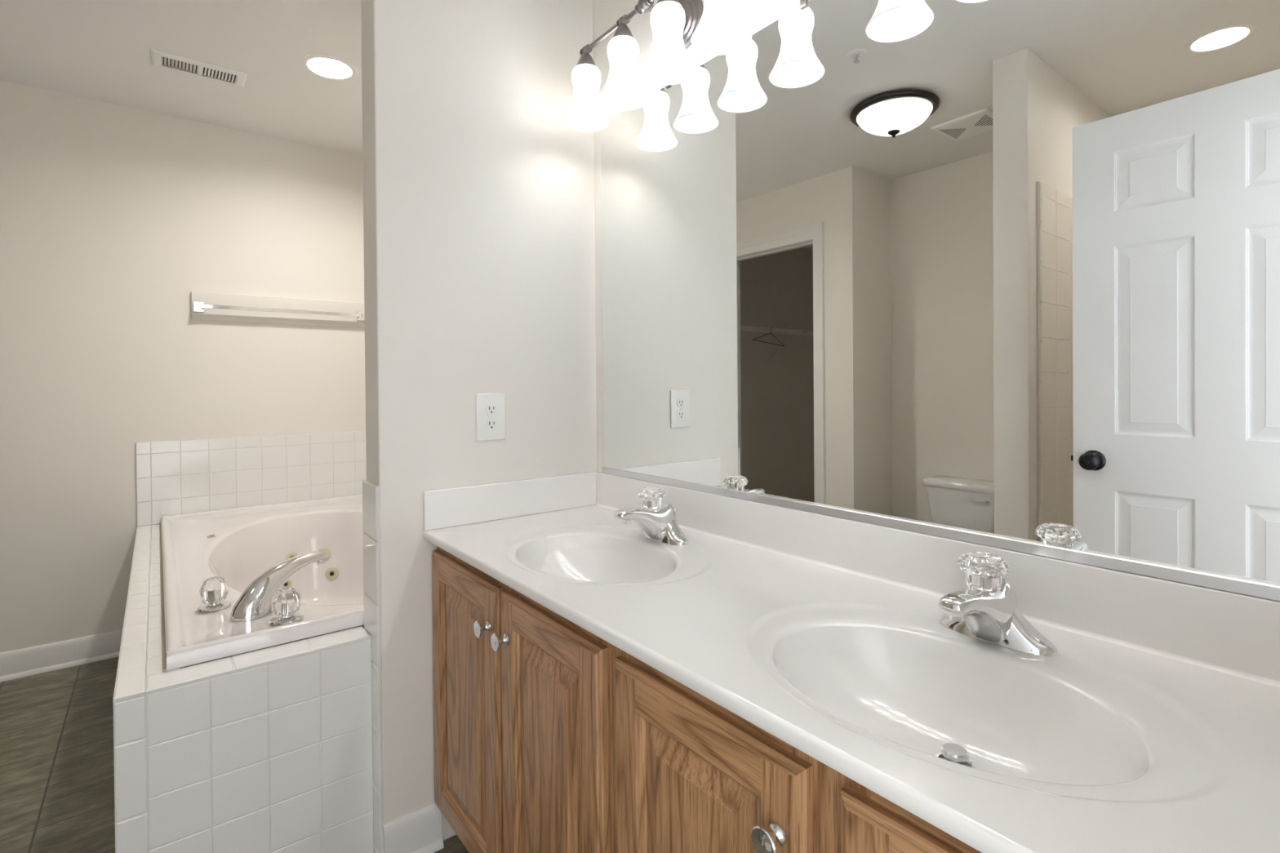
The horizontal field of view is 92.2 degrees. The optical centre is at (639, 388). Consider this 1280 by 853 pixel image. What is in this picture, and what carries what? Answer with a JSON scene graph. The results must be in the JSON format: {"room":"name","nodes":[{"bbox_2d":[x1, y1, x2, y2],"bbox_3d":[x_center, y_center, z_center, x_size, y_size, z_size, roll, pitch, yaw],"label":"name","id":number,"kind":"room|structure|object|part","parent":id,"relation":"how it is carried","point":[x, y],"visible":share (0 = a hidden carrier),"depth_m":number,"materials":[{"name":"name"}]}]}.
{"room":"bathroom","nodes":[
{"label":"bathroom","id":0,"kind":"room"},
{"bbox_2d":[0,0,362,155],"bbox_3d":[-1.662,-1.295,0.379,4.450,0.100,4.705,-1,1,-38],"label":"ceiling","id":1,"kind":"structure","parent":0,"point":[97,50],"depth_m":2.33,"materials":[{"name":"white paint"}]},
{"bbox_2d":[151,48,247,87],"bbox_3d":[-1.731,-1.256,2.426,0.302,0.008,0.142,-1,1,-38],"label":"ceiling vent","id":2,"kind":"object","parent":1,"relation":"in","point":[158,57],"visible":1,"depth_m":2.41,"materials":[{"name":"white plastic"}]},
{"bbox_2d":[301,53,357,80],"bbox_3d":[-1.222,-1.274,2.429,0.200,0.029,0.200,-1,1,-38],"label":"recessed light","id":3,"kind":"object","parent":1,"relation":"in","point":[328,67],"visible":0.89,"depth_m":2.45,"materials":[{"name":"white glass"}]},
{"bbox_2d":[0,80,365,653],"bbox_3d":[-3.112,-0.027,2.168,4.350,2.440,0.100,-1,1,-38],"label":"wall","id":4,"kind":"structure","parent":0,"point":[112,215],"depth_m":2.75,"materials":[{"name":"white paint"}]},
{"bbox_2d":[0,629,122,681],"bbox_3d":[-2.644,1.132,2.460,0.995,0.111,0.022,-1,1,-38],"label":"baseboard","id":5,"kind":"structure","parent":4,"relation":"attached to","point":[21,663],"depth_m":2.61,"materials":[{"name":"white paint"}]},
{"bbox_2d":[135,431,366,526],"bbox_3d":[-1.813,0.426,3.119,1.140,0.377,0.008,-1,1,-38],"label":"tiled wall","id":6,"kind":"structure","parent":4,"relation":"attached to","point":[173,477],"depth_m":3.02,"materials":[{"name":"white tile"}]},
{"bbox_2d":[191,290,364,327],"bbox_3d":[-1.725,-0.395,3.147,0.912,0.132,0.073,-1,1,-38],"label":"towel bar","id":7,"kind":"object","parent":4,"relation":"attached to","point":[215,306],"visible":0.85,"depth_m":3.08,"materials":[{"name":"white paint"}]},
{"bbox_3d":[-2.057,-0.384,2.875,0.042,0.048,0.054,-1,1,-38],"label":"bar post","id":8,"kind":"part","parent":7,"relation":"part of","materials":[{"name":"silver metal"}]},
{"bbox_3d":[-1.766,-0.387,3.083,0.699,0.017,0.012,-1,1,-38],"label":"rail","id":9,"kind":"part","parent":7,"relation":"part of","materials":[{"name":"silver metal"}]},
{"bbox_3d":[-1.494,-0.391,3.316,0.042,0.048,0.054,-1,1,-38],"label":"bar post","id":10,"kind":"part","parent":7,"relation":"part of","materials":[{"name":"silver metal"}]},
{"bbox_2d":[0,653,468,852],"bbox_3d":[-1.641,1.245,0.398,4.450,0.100,4.705,-1,1,-38],"label":"floor","id":11,"kind":"structure","parent":0,"point":[57,755],"depth_m":1.95,"materials":[{"name":"wood"}]},
{"bbox_2d":[112,524,373,852],"bbox_3d":[-1.464,0.899,2.158,0.491,0.571,1.951,-1,1,-38],"label":"tub deck","id":12,"kind":"object","parent":11,"relation":"on","point":[268,750],"visible":0.95,"depth_m":1.40,"materials":[{"name":"white tile"}]},
{"bbox_2d":[160,493,364,671],"bbox_3d":[-1.203,0.793,2.410,1.044,0.432,1.859,-1,1,-38],"label":"bathtub","id":13,"kind":"object","parent":12,"relation":"in","point":[237,545],"visible":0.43,"depth_m":2.52,"materials":[{"name":"white plastic"}]},
{"bbox_2d":[196,551,327,626],"bbox_3d":[-0.989,0.533,1.652,0.315,0.118,0.306,-1,1,-38],"label":"tub faucet","id":14,"kind":"object","parent":13,"relation":"on","point":[264,594],"visible":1,"depth_m":1.62,"materials":[{"name":"silver metal"}]},
{"bbox_3d":[-1.153,0.569,1.669,0.077,0.048,0.077,-1,1,-38],"label":"handle","id":15,"kind":"part","parent":14,"relation":"part of","materials":[{"name":"silver metal"}]},
{"bbox_3d":[-1.153,0.545,1.668,0.064,0.064,0.064,-1,1,-38],"label":"clear handle","id":16,"kind":"part","parent":14,"relation":"part of","materials":[{"name":"white plastic"}]},
{"bbox_3d":[-0.903,0.568,1.574,0.077,0.048,0.077,-1,1,-38],"label":"handle","id":17,"kind":"part","parent":14,"relation":"part of","materials":[{"name":"silver metal"}]},
{"bbox_3d":[-0.903,0.543,1.573,0.064,0.064,0.064,-1,1,-38],"label":"clear handle","id":18,"kind":"part","parent":14,"relation":"part of","materials":[{"name":"white plastic"}]},
{"bbox_2d":[315,558,324,564],"bbox_3d":[-0.942,0.506,1.813,0.022,0.016,0.022,-1,1,-38],"label":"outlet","id":19,"kind":"object","parent":14,"relation":"attached to","point":[320,561],"depth_m":1.80,"materials":[{"name":"silver metal"}]},
{"bbox_2d":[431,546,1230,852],"bbox_3d":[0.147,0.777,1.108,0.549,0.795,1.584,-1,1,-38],"label":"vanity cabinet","id":20,"kind":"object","parent":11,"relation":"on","point":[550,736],"visible":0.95,"depth_m":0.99,"materials":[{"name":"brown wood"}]},
{"bbox_3d":[-0.406,0.739,1.431,0.018,0.648,0.384,-1,1,-38],"label":"cabinet door","id":21,"kind":"part","parent":20,"relation":"part of","materials":[{"name":"brown wood"}]},
{"bbox_3d":[-0.329,0.501,1.289,0.030,0.035,0.035,-1,1,-38],"label":"cabinet knob","id":22,"kind":"part","parent":20,"relation":"part of","materials":[{"name":"silver metal"}]},
{"bbox_3d":[-0.278,0.501,1.223,0.030,0.035,0.035,-1,1,-38],"label":"cabinet knob","id":23,"kind":"part","parent":20,"relation":"part of","materials":[{"name":"silver metal"}]},
{"bbox_3d":[-0.167,0.739,1.126,0.018,0.648,0.361,-1,1,-38],"label":"cabinet door","id":24,"kind":"part","parent":20,"relation":"part of","materials":[{"name":"brown wood"}]},
{"bbox_3d":[-0.024,0.727,0.974,0.019,0.690,1.584,-1,1,-38],"label":"frame","id":25,"kind":"part","parent":20,"relation":"part of","materials":[{"name":"brown wood"}]},
{"bbox_3d":[0.076,0.740,0.816,0.018,0.648,0.355,-1,1,-38],"label":"cabinet door","id":26,"kind":"part","parent":20,"relation":"part of","materials":[{"name":"brown wood"}]},
{"bbox_3d":[0.144,0.502,0.686,0.030,0.035,0.035,-1,1,-38],"label":"cabinet knob","id":27,"kind":"part","parent":20,"relation":"part of","materials":[{"name":"silver metal"}]},
{"bbox_2d":[422,471,1279,852],"bbox_3d":[0.148,0.376,1.109,0.537,0.236,1.584,-1,1,-38],"label":"countertop","id":28,"kind":"structure","parent":20,"relation":"on","point":[824,634],"depth_m":0.85,"materials":[{"name":"stone"}]},
{"bbox_2d":[502,524,715,586],"bbox_3d":[-0.076,0.426,1.370,0.420,0.136,0.544,-1,1,-38],"label":"sink basin","id":29,"kind":"object","parent":28,"relation":"in","point":[557,555],"depth_m":1.47,"materials":[{"name":"white ceramic"}]},
{"bbox_2d":[613,487,688,545],"bbox_3d":[0.016,0.298,1.468,0.174,0.124,0.146,-1,0,-12],"label":"sink faucet","id":30,"kind":"object","parent":28,"relation":"on","point":[657,520],"visible":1,"depth_m":1.43,"materials":[{"name":"silver metal"}]},
{"bbox_2d":[745,601,1239,805],"bbox_3d":[0.384,0.427,0.784,0.420,0.136,0.544,-1,1,-38],"label":"sink basin","id":31,"kind":"object","parent":28,"relation":"in","point":[991,724],"depth_m":0.78,"materials":[{"name":"white ceramic"}]},
{"bbox_2d":[938,551,1057,656],"bbox_3d":[0.474,0.298,0.886,0.174,0.124,0.146,-1,0,-12],"label":"sink faucet","id":32,"kind":"object","parent":28,"relation":"on","point":[987,611],"visible":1,"depth_m":0.85,"materials":[{"name":"silver metal"}]},
{"bbox_3d":[0.324,0.740,0.501,0.018,0.648,0.362,-1,1,-38],"label":"cabinet door","id":33,"kind":"part","parent":20,"relation":"part of","materials":[{"name":"brown wood"}]},
{"bbox_2d":[360,0,596,852],"bbox_3d":[-0.416,-0.045,1.736,0.641,2.440,0.143,-1,1,-38],"label":"wall","id":34,"kind":"structure","parent":0,"point":[479,195],"depth_m":1.62,"materials":[{"name":"white paint"}]},
{"bbox_2d":[362,479,383,852],"bbox_3d":[-0.674,0.708,1.553,0.008,0.941,0.130,-1,1,-38],"label":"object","id":35,"kind":"structure","parent":34,"relation":"attached to","point":[371,491],"depth_m":1.52,"materials":[{"name":"white"}]},
{"bbox_2d":[475,393,506,440],"bbox_3d":[-0.405,0.077,1.676,0.085,0.127,0.008,-1,1,-38],"label":"wall outlet","id":36,"kind":"object","parent":34,"relation":"attached to","point":[490,407],"visible":1,"depth_m":1.67,"materials":[{"name":"white plastic"}]},
{"bbox_2d":[485,419,497,429],"bbox_3d":[-0.403,0.098,1.674,0.034,0.027,0.002,-1,1,-38],"label":"receptacle","id":37,"kind":"object","parent":36,"relation":"attached to","point":[490,424],"depth_m":1.67,"materials":[{"name":"white plastic"}]},
{"bbox_2d":[485,404,497,414],"bbox_3d":[-0.403,0.057,1.674,0.034,0.027,0.002,-1,1,-38],"label":"receptacle","id":38,"kind":"object","parent":36,"relation":"attached to","point":[491,409],"depth_m":1.67,"materials":[{"name":"white plastic"}]},
{"bbox_2d":[592,0,810,472],"bbox_3d":[-0.223,-0.050,2.091,0.100,2.440,3.790,-1,1,-38],"label":"wall","id":39,"kind":"structure","parent":0,"point":[757,15],"depth_m":1.83,"materials":[{"name":"white paint"}]},
{"bbox_2d":[563,0,752,131],"bbox_3d":[0.037,-0.864,1.508,0.193,0.268,0.639,-1,1,-38],"label":"vanity light","id":40,"kind":"object","parent":39,"relation":"attached to","point":[719,28],"visible":1,"depth_m":1.50,"materials":[{"name":"white glass"}]},
{"bbox_3d":[-0.147,-0.803,1.689,0.127,0.147,0.127,-1,1,-38],"label":"lamp shade","id":41,"kind":"part","parent":40,"relation":"part of","materials":[{"name":"white glass"}]},
{"bbox_3d":[-0.042,-0.812,1.555,0.054,0.111,0.054,-1,1,-38],"label":"light bulb","id":42,"kind":"part","parent":40,"relation":"part of","materials":[{"name":"white glass"}]},
{"bbox_3d":[-0.042,-0.803,1.555,0.127,0.147,0.127,-1,1,-38],"label":"lamp shade","id":43,"kind":"part","parent":40,"relation":"part of","materials":[{"name":"white glass"}]},
{"bbox_3d":[0.043,-0.925,1.512,0.117,0.033,0.033,-1,1,-38],"label":"arm","id":44,"kind":"part","parent":40,"relation":"part of","materials":[{"name":"grey metal"}]},
{"bbox_3d":[0.064,-0.803,1.420,0.127,0.147,0.127,-1,1,-38],"label":"lamp shade","id":45,"kind":"part","parent":40,"relation":"part of","materials":[{"name":"white glass"}]},
{"bbox_3d":[0.064,-0.811,1.420,0.054,0.111,0.054,-1,1,-38],"label":"light bulb","id":46,"kind":"part","parent":40,"relation":"part of","materials":[{"name":"white glass"}]},
{"bbox_3d":[0.169,-0.802,1.286,0.127,0.147,0.127,-1,1,-38],"label":"lamp shade","id":47,"kind":"part","parent":40,"relation":"part of","materials":[{"name":"white glass"}]},
{"bbox_3d":[0.169,-0.811,1.286,0.054,0.111,0.054,-1,1,-38],"label":"light bulb","id":48,"kind":"part","parent":40,"relation":"part of","materials":[{"name":"white glass"}]},
{"bbox_2d":[595,471,1279,680],"bbox_3d":[0.354,0.307,1.270,0.012,0.102,1.584,-1,1,-38],"label":"backsplash","id":49,"kind":"structure","parent":39,"relation":"attached to","point":[1231,630],"depth_m":0.94,"materials":[{"name":"stone"}]},
{"bbox_2d":[600,0,1279,601],"bbox_3d":[0.359,-0.277,1.255,0.012,1.064,1.535,-1,1,-38],"label":"wall mirror","id":50,"kind":"object","parent":39,"relation":"attached to","point":[1005,274],"visible":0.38,"depth_m":1.01,"materials":[{"name":"clear glass"}]}
]}

